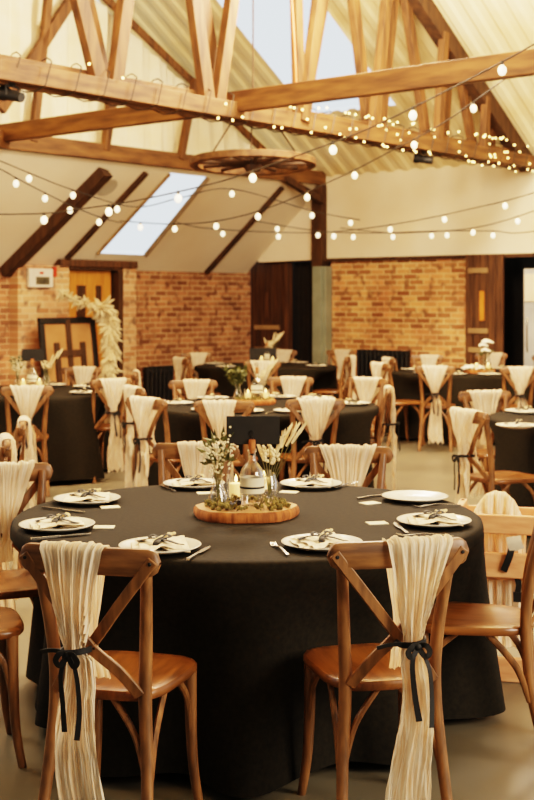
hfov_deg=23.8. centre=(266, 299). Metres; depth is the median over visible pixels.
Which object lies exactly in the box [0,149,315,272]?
ceiling
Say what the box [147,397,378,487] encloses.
tablecloth
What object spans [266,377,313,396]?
chair
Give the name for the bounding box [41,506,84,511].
knife
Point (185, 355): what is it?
chair
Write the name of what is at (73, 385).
dinner plate
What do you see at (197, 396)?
dinner plate
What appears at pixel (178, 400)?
napkin
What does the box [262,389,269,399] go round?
tealight holder
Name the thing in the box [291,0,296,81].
post
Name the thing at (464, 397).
chair
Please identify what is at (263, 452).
dried flowers
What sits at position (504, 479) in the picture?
chair
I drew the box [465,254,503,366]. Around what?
door
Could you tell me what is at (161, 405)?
chair
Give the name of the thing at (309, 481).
napkin
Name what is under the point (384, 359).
drape
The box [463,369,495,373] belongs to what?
wood slice
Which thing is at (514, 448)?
tablecloth
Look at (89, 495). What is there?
napkin
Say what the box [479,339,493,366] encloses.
flowers
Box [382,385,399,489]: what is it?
drape
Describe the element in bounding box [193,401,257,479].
chair
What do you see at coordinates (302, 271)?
door
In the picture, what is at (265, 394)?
candle
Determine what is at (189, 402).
dinner plate
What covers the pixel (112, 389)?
drape
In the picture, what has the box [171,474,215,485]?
napkin
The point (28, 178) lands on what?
string
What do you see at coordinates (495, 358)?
drape
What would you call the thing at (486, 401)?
drape
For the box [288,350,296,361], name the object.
chair
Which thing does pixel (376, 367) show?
drape
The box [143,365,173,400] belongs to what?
radiator
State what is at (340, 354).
drape
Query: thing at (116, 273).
trim
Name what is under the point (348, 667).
chair
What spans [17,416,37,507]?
drape
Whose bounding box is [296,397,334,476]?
drape
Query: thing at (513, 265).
wall
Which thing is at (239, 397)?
greenery
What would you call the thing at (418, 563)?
drape
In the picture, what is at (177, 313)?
wall
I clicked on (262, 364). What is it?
drape
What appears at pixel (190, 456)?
drape
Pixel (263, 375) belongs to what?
glass jar
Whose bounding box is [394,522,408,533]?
knife
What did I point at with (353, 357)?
drape
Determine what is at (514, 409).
napkin
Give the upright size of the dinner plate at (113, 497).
0.022 m
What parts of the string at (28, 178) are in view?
bulb, bulb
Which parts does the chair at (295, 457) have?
leg, leg, seat, rail, leg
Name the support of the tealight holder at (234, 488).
on the wood slice at (202, 512)
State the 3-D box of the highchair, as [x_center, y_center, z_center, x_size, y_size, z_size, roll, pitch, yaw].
[1.046,1.235,5.465,0.500,0.690,0.560,0,0,14]
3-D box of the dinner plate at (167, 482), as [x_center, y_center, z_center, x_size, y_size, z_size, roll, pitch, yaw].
[-0.324,0.819,5.613,0.275,0.022,0.275,0,0,0]
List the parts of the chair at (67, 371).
leg, rail, leg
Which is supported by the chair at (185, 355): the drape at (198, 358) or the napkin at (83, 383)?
the drape at (198, 358)
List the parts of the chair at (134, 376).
leg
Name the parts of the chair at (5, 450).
leg, rail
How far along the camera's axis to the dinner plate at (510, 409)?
9.15 m
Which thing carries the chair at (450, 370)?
on the floor
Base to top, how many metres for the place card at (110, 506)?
0.003 m
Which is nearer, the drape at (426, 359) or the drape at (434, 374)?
the drape at (434, 374)
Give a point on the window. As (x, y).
(204, 182)
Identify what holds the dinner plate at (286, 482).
on the tablecloth at (247, 611)
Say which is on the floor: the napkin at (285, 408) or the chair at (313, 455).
the chair at (313, 455)
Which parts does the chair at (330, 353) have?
rail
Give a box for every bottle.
[27,355,37,381]
[239,430,264,507]
[251,363,262,396]
[264,341,269,358]
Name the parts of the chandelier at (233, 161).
chain, chain, chain, chain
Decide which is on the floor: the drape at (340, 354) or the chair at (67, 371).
the chair at (67, 371)
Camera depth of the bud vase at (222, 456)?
4.87 m
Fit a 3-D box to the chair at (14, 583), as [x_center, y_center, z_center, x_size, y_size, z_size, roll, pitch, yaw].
[-1.021,1.136,5.078,0.424,0.895,0.504,0,0,-22]
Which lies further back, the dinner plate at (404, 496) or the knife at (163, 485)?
the knife at (163, 485)
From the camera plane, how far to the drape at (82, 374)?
12.93 m
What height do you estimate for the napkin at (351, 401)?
0.046 m
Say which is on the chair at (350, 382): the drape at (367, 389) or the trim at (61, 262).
the drape at (367, 389)
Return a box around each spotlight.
[0,82,24,101]
[413,150,433,163]
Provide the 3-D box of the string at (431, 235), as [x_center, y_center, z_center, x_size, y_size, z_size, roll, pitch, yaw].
[3.142,-0.949,15.255,0.315,0.375,5.922,0,0,-43]
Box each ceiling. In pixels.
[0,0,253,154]
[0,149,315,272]
[99,0,533,176]
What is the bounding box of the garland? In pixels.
[55,288,123,378]
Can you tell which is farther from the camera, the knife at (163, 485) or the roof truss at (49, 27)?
the roof truss at (49, 27)
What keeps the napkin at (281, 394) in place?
on the dinner plate at (275, 394)
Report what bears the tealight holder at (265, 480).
on the wood slice at (202, 512)
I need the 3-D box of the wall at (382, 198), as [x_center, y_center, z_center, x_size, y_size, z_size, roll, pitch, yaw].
[3.887,-0.180,16.627,10.260,3.520,0.301,0,0,40]
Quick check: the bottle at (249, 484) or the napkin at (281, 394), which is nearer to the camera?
the bottle at (249, 484)
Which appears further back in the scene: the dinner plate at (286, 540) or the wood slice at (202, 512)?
the wood slice at (202, 512)
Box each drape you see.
[0,433,24,599]
[0,460,34,610]
[10,384,43,481]
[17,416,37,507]
[39,540,110,799]
[73,366,94,384]
[97,377,126,472]
[121,384,141,487]
[129,395,160,486]
[132,369,140,386]
[173,357,186,397]
[177,441,225,477]
[183,379,209,398]
[190,352,206,379]
[202,399,235,481]
[250,360,273,395]
[277,349,291,361]
[280,376,306,396]
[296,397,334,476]
[319,443,376,486]
[334,349,349,397]
[344,355,356,399]
[353,376,382,467]
[370,361,386,403]
[376,534,452,799]
[382,357,393,425]
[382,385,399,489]
[420,354,438,365]
[422,365,447,443]
[449,406,481,504]
[466,389,501,497]
[474,490,526,647]
[486,352,502,367]
[507,366,532,406]
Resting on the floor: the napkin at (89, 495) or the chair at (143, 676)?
the chair at (143, 676)
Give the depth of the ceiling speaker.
16.11 m
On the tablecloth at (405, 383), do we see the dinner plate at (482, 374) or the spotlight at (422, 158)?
the dinner plate at (482, 374)
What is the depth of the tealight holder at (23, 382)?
11.40 m
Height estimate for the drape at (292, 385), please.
0.805 m
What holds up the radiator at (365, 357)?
on the floor
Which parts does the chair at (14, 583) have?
seat, rail, leg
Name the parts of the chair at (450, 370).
leg, leg, rail, seat, leg, leg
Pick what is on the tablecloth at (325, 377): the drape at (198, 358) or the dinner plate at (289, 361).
the dinner plate at (289, 361)
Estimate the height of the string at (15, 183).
1.199 m
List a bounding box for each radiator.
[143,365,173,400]
[356,349,410,399]
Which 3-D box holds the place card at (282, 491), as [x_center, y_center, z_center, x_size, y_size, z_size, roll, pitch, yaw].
[0.095,0.828,5.455,0.075,0.003,0.055,0,0,17]
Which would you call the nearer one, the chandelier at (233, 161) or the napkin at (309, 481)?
the napkin at (309, 481)
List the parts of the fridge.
handle, door, vent panel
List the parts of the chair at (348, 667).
leg, leg, seat, rail, leg, leg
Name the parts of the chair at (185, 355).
leg, rail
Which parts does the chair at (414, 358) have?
rail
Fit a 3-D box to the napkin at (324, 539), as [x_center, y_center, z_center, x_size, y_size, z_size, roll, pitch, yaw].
[0.184,0.800,4.245,0.185,0.048,0.215,0,0,-20]
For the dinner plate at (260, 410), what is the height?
0.022 m
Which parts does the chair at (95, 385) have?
leg, leg, seat, rail, leg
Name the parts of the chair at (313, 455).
leg, rail, leg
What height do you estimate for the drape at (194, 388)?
0.805 m
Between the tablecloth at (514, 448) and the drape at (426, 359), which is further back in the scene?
the drape at (426, 359)
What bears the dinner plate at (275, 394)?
on the tablecloth at (354, 422)
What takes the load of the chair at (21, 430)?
on the floor
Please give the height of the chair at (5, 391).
0.895 m
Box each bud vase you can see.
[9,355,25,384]
[195,426,238,506]
[223,364,247,398]
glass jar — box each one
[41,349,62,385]
[253,356,278,394]
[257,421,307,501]
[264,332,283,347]
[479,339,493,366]
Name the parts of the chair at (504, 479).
rail, leg, seat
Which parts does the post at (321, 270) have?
timber post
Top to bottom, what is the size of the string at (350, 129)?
0.419 m
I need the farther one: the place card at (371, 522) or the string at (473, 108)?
the string at (473, 108)
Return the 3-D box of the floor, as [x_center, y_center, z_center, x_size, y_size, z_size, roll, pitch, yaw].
[0.000,1.580,11.000,40.000,0.001,30.000,0,0,0]
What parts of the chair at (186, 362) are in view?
rail, leg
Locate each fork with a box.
[270,542,288,554]
[334,481,357,487]
[396,533,452,536]
[413,503,459,506]
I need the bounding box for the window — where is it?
[96,173,209,256]
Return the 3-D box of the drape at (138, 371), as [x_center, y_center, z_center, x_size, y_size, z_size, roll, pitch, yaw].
[-1.266,1.088,12.241,0.190,0.827,0.259,0,0,-34]
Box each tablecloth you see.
[0,385,120,481]
[10,482,505,797]
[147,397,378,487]
[194,362,338,398]
[382,368,533,443]
[489,411,533,506]
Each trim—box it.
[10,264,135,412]
[54,259,137,268]
[69,267,122,401]
[285,262,292,360]
[325,253,533,261]
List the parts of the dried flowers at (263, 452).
glass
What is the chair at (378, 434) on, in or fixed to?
on the floor
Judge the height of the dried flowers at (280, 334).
0.399 m
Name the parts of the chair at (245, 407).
leg, rail, seat, leg, leg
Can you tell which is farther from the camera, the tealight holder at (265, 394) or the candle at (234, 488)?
the tealight holder at (265, 394)
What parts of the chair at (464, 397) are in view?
leg, rail, seat, leg, leg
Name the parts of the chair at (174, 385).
leg, rail, leg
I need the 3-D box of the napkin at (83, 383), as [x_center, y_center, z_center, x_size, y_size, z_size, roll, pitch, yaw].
[-1.694,0.800,11.950,0.215,0.048,0.185,0,0,-40]
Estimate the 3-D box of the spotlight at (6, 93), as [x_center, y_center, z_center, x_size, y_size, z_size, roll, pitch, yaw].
[-2.049,-1.666,10.139,0.234,0.180,0.163,0,0,30]
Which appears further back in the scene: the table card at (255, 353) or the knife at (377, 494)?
the table card at (255, 353)
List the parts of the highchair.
armrest, board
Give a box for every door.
[69,270,110,378]
[252,262,284,349]
[294,262,311,362]
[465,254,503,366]
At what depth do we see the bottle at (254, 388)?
10.05 m
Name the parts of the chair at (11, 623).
leg, seat, leg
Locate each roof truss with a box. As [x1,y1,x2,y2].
[0,0,325,203]
[0,0,533,171]
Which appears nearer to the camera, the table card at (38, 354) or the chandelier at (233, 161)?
the table card at (38, 354)
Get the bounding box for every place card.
[93,525,114,528]
[100,505,120,508]
[196,491,214,494]
[279,490,298,493]
[359,501,380,504]
[365,521,388,524]
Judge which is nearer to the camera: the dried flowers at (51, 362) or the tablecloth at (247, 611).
the tablecloth at (247, 611)
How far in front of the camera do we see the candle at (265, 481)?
5.21 m
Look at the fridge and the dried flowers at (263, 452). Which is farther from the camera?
the fridge
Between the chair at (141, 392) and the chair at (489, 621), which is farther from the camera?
the chair at (141, 392)
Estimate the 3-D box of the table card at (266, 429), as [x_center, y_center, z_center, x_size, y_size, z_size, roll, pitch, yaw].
[-0.054,0.500,4.864,0.205,0.108,0.004,0,0,0]
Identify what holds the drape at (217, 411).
on the chair at (245, 407)
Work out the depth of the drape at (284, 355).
17.34 m
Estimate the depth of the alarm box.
16.66 m
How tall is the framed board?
1.355 m
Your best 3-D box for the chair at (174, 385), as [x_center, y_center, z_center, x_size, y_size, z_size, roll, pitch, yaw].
[-0.619,1.136,10.626,0.424,0.895,0.504,0,0,-4]
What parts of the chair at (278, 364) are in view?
leg, rail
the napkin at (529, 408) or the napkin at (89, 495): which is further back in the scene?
the napkin at (529, 408)
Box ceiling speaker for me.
[97,179,117,195]
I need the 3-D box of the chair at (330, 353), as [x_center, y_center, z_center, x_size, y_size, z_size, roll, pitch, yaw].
[0.916,1.136,17.165,0.424,0.895,0.504,0,0,25]
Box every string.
[0,44,533,223]
[0,161,359,225]
[0,169,121,224]
[11,51,533,171]
[121,79,504,231]
[175,192,533,238]
[256,211,533,239]
[341,228,533,238]
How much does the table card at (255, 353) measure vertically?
0.170 m
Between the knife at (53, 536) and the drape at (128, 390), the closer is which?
the knife at (53, 536)
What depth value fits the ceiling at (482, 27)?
16.62 m
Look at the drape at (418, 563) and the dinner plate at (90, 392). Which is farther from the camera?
the dinner plate at (90, 392)
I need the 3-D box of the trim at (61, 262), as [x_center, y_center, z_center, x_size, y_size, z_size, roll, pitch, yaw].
[-2.360,-0.495,17.381,0.220,0.100,1.416,0,0,40]
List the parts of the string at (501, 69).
bulb, bulb, bulb, bulb, bulb, bulb, bulb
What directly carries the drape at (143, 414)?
on the chair at (161, 405)
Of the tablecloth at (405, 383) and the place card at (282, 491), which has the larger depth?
the tablecloth at (405, 383)
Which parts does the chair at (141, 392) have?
leg, rail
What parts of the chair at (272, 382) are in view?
leg, rail, leg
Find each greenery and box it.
[204,494,290,511]
[235,394,273,399]
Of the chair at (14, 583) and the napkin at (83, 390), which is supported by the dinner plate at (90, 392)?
the napkin at (83, 390)
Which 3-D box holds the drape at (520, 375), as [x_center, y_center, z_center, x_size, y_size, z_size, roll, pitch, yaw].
[2.594,1.087,12.977,0.271,0.825,0.195,0,0,-6]
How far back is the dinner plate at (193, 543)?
4.19 m
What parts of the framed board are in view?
frame, frame, frame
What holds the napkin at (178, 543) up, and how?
on the dinner plate at (193, 543)
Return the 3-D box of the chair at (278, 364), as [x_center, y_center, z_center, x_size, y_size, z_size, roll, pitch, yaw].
[-0.051,1.136,14.485,0.424,0.895,0.504,0,0,1]
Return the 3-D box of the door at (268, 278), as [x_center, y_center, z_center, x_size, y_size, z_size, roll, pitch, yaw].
[0.039,0.495,19.802,0.716,2.170,0.073,0,0,40]
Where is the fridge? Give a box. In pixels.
[524,269,533,366]
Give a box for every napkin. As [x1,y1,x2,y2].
[29,512,84,528]
[43,381,61,384]
[63,488,109,502]
[73,387,91,392]
[74,382,89,385]
[131,532,190,551]
[167,398,187,402]
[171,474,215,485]
[199,393,225,397]
[270,392,290,397]
[277,407,289,410]
[288,529,354,550]
[289,474,331,487]
[304,393,330,397]
[345,398,363,403]
[407,509,462,525]
[480,371,498,373]
[500,419,533,425]
[505,406,533,411]
[516,406,533,411]
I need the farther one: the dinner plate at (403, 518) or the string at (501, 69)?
the string at (501, 69)
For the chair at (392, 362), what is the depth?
14.83 m
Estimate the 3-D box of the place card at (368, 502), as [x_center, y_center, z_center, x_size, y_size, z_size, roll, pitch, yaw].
[0.420,0.828,5.160,0.075,0.003,0.055,0,0,-34]
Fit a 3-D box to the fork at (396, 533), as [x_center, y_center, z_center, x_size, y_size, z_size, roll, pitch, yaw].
[0.551,0.822,4.429,0.200,0.011,0.021,0,0,8]
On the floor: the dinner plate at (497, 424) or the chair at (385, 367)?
the chair at (385, 367)
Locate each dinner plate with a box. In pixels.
[18,517,94,532]
[42,383,65,386]
[53,492,120,505]
[69,390,100,394]
[73,385,90,387]
[118,536,200,554]
[163,478,224,489]
[168,401,192,405]
[197,396,228,399]
[204,362,223,364]
[239,408,263,413]
[273,394,295,398]
[273,408,300,412]
[280,478,341,489]
[281,533,361,551]
[289,361,306,363]
[345,401,369,405]
[382,490,447,502]
[397,513,471,528]
[477,373,500,375]
[496,422,533,428]
[508,409,533,413]
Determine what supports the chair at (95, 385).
on the floor
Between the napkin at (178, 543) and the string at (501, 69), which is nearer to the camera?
the napkin at (178, 543)
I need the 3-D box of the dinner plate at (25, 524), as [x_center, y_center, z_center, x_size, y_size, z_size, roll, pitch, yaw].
[-0.761,0.819,4.586,0.275,0.022,0.275,0,0,0]
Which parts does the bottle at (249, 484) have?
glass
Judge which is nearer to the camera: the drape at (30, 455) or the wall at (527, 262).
the drape at (30, 455)
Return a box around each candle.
[229,482,242,496]
[245,393,250,398]
[263,392,268,398]
[264,477,269,488]
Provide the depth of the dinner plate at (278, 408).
9.23 m
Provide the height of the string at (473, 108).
1.611 m
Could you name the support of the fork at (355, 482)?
on the tablecloth at (247, 611)
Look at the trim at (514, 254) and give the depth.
17.90 m
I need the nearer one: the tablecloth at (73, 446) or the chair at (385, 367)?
the tablecloth at (73, 446)
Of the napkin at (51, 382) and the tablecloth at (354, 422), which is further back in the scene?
the napkin at (51, 382)
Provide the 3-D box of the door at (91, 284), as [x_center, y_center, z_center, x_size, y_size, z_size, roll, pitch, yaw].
[-2.458,0.590,17.335,0.059,1.980,0.830,0,0,40]
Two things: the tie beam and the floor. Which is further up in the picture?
the tie beam
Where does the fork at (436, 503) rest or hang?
on the tablecloth at (247, 611)
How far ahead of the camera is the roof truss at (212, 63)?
12.86 m
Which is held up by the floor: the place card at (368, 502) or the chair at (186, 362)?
the chair at (186, 362)
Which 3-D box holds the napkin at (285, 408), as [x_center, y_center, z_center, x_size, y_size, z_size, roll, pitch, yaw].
[0.184,0.801,9.330,0.185,0.046,0.215,0,0,-17]
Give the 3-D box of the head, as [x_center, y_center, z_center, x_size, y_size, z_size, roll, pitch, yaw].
[2.276,0.766,14.354,0.166,0.067,0.165,0,0,0]
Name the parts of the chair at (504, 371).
leg, seat, rail, leg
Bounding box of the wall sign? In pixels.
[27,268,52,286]
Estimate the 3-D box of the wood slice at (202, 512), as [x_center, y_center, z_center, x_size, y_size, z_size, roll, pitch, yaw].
[-0.080,0.810,4.861,0.409,0.038,0.345,0,0,0]
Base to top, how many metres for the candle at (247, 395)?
0.049 m
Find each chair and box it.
[0,386,53,496]
[0,439,11,461]
[0,462,52,604]
[0,607,26,768]
[10,420,26,568]
[19,542,202,799]
[61,367,101,384]
[89,378,131,482]
[122,371,136,463]
[123,388,146,487]
[125,397,181,479]
[152,443,239,484]
[168,380,217,399]
[172,358,220,398]
[180,353,211,379]
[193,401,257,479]
[243,361,280,396]
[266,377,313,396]
[279,399,345,481]
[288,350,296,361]
[297,537,468,799]
[303,446,392,488]
[313,356,351,399]
[326,350,354,388]
[346,378,388,438]
[369,364,425,446]
[371,388,391,488]
[381,358,397,384]
[410,355,443,366]
[415,366,455,451]
[423,526,533,726]
[446,408,533,499]
[458,391,510,494]
[475,353,507,366]
[491,367,533,444]
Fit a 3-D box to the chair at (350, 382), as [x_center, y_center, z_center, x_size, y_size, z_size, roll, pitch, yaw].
[0.753,1.136,10.947,0.424,0.895,0.504,0,0,35]
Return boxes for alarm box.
[52,267,56,276]
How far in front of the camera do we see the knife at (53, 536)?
4.41 m
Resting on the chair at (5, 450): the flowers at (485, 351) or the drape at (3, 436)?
the drape at (3, 436)
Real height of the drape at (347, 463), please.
0.827 m
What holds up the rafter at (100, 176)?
attached to the ceiling at (189, 248)
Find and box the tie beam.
[0,49,533,141]
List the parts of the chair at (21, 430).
leg, leg, rail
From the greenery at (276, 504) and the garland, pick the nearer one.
the greenery at (276, 504)
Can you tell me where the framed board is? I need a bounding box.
[37,317,99,384]
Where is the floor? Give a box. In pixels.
[0,413,533,799]
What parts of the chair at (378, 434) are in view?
leg, leg, rail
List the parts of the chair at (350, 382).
leg, rail, leg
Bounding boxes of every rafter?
[0,167,112,276]
[65,171,148,259]
[204,186,283,273]
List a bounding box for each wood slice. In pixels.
[193,500,298,523]
[233,397,275,405]
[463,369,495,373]
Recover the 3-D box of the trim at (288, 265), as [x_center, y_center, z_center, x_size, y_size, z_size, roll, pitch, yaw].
[0.334,0.495,19.544,0.070,2.170,0.120,0,0,40]
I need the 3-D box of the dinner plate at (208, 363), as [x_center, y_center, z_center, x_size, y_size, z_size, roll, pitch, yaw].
[-0.679,0.819,16.237,0.275,0.022,0.275,0,0,0]
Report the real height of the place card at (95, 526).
0.003 m
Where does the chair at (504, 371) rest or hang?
on the floor
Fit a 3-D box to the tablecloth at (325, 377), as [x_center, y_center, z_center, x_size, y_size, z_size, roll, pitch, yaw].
[0.001,1.190,15.964,1.897,0.720,1.911,0,0,0]
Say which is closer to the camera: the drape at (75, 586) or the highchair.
the drape at (75, 586)
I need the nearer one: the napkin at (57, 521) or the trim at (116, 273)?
the napkin at (57, 521)
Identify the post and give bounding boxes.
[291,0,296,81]
[311,185,331,364]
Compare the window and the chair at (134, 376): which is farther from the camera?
the window
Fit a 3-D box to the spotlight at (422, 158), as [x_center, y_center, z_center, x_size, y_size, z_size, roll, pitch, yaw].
[1.825,-1.668,14.755,0.232,0.176,0.163,0,0,20]
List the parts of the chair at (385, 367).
rail, leg, seat, leg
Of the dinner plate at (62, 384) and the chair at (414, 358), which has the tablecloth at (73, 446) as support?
the dinner plate at (62, 384)
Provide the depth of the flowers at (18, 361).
11.48 m
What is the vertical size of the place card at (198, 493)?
0.003 m
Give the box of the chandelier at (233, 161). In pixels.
[190,0,315,175]
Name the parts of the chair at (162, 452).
leg, rail, leg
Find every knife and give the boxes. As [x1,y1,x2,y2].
[31,533,90,539]
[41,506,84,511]
[160,484,175,491]
[186,546,210,559]
[357,494,381,498]
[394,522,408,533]
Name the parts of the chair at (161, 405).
rail, seat, leg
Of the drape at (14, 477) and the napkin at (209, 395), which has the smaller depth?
the drape at (14, 477)
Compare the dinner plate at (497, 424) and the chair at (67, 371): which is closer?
the dinner plate at (497, 424)
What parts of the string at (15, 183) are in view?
bulb, bulb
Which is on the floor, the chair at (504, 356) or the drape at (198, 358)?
the chair at (504, 356)
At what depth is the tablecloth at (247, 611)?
4.11 m
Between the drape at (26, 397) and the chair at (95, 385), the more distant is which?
the chair at (95, 385)
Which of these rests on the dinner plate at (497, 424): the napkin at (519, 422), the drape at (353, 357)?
the napkin at (519, 422)
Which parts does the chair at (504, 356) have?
rail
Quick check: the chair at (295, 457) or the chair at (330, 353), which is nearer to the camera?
the chair at (295, 457)
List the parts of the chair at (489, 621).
leg, seat, leg, leg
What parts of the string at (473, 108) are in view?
bulb, bulb, bulb, bulb, bulb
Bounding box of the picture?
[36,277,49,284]
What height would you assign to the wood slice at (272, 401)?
0.038 m
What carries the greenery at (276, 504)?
on the wood slice at (202, 512)
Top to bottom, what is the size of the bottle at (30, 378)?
0.291 m
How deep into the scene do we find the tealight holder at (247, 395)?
10.00 m
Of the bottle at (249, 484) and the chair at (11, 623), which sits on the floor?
the chair at (11, 623)
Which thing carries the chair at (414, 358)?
on the floor
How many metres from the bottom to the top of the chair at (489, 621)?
0.895 m
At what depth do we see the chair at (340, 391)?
15.43 m
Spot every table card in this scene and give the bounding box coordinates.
[22,349,43,360]
[226,416,279,443]
[250,348,276,360]
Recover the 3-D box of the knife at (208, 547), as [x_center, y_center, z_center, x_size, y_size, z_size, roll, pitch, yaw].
[-0.221,0.824,4.127,0.020,0.006,0.220,0,0,15]
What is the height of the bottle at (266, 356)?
0.291 m
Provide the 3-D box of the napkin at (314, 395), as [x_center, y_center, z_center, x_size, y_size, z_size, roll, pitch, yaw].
[0.418,0.800,10.546,0.185,0.048,0.215,0,0,39]
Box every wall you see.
[0,270,250,397]
[250,257,521,366]
[258,164,533,395]
[522,257,533,365]
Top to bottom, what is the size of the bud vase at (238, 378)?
0.284 m
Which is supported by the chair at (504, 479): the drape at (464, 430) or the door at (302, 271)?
the drape at (464, 430)
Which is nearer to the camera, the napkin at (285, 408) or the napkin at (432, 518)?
the napkin at (432, 518)
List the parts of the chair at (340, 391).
seat, leg, rail, leg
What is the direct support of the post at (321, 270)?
on the floor
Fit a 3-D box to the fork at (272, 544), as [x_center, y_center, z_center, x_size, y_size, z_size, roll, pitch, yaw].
[0.043,0.822,4.187,0.021,0.011,0.200,0,0,-14]
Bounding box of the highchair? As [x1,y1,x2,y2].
[457,498,533,682]
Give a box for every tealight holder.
[20,379,26,384]
[227,473,244,499]
[244,389,251,398]
[256,469,271,491]
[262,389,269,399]
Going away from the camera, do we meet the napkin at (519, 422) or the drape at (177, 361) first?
the napkin at (519, 422)
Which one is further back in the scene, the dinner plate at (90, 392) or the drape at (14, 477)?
the dinner plate at (90, 392)
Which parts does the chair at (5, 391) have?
leg, rail, seat, leg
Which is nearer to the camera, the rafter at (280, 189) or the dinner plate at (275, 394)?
the dinner plate at (275, 394)
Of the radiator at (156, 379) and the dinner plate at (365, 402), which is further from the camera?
the radiator at (156, 379)
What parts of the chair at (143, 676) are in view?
leg, rail, leg, seat, leg, leg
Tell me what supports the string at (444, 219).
hanging from the wall at (382, 198)
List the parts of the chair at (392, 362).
rail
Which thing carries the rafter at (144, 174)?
attached to the ceiling at (189, 248)
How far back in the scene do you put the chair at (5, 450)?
6.16 m
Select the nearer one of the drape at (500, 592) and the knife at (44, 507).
the knife at (44, 507)
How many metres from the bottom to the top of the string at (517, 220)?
0.912 m
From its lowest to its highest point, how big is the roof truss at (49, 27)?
3.687 m
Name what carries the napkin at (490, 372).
on the dinner plate at (482, 374)

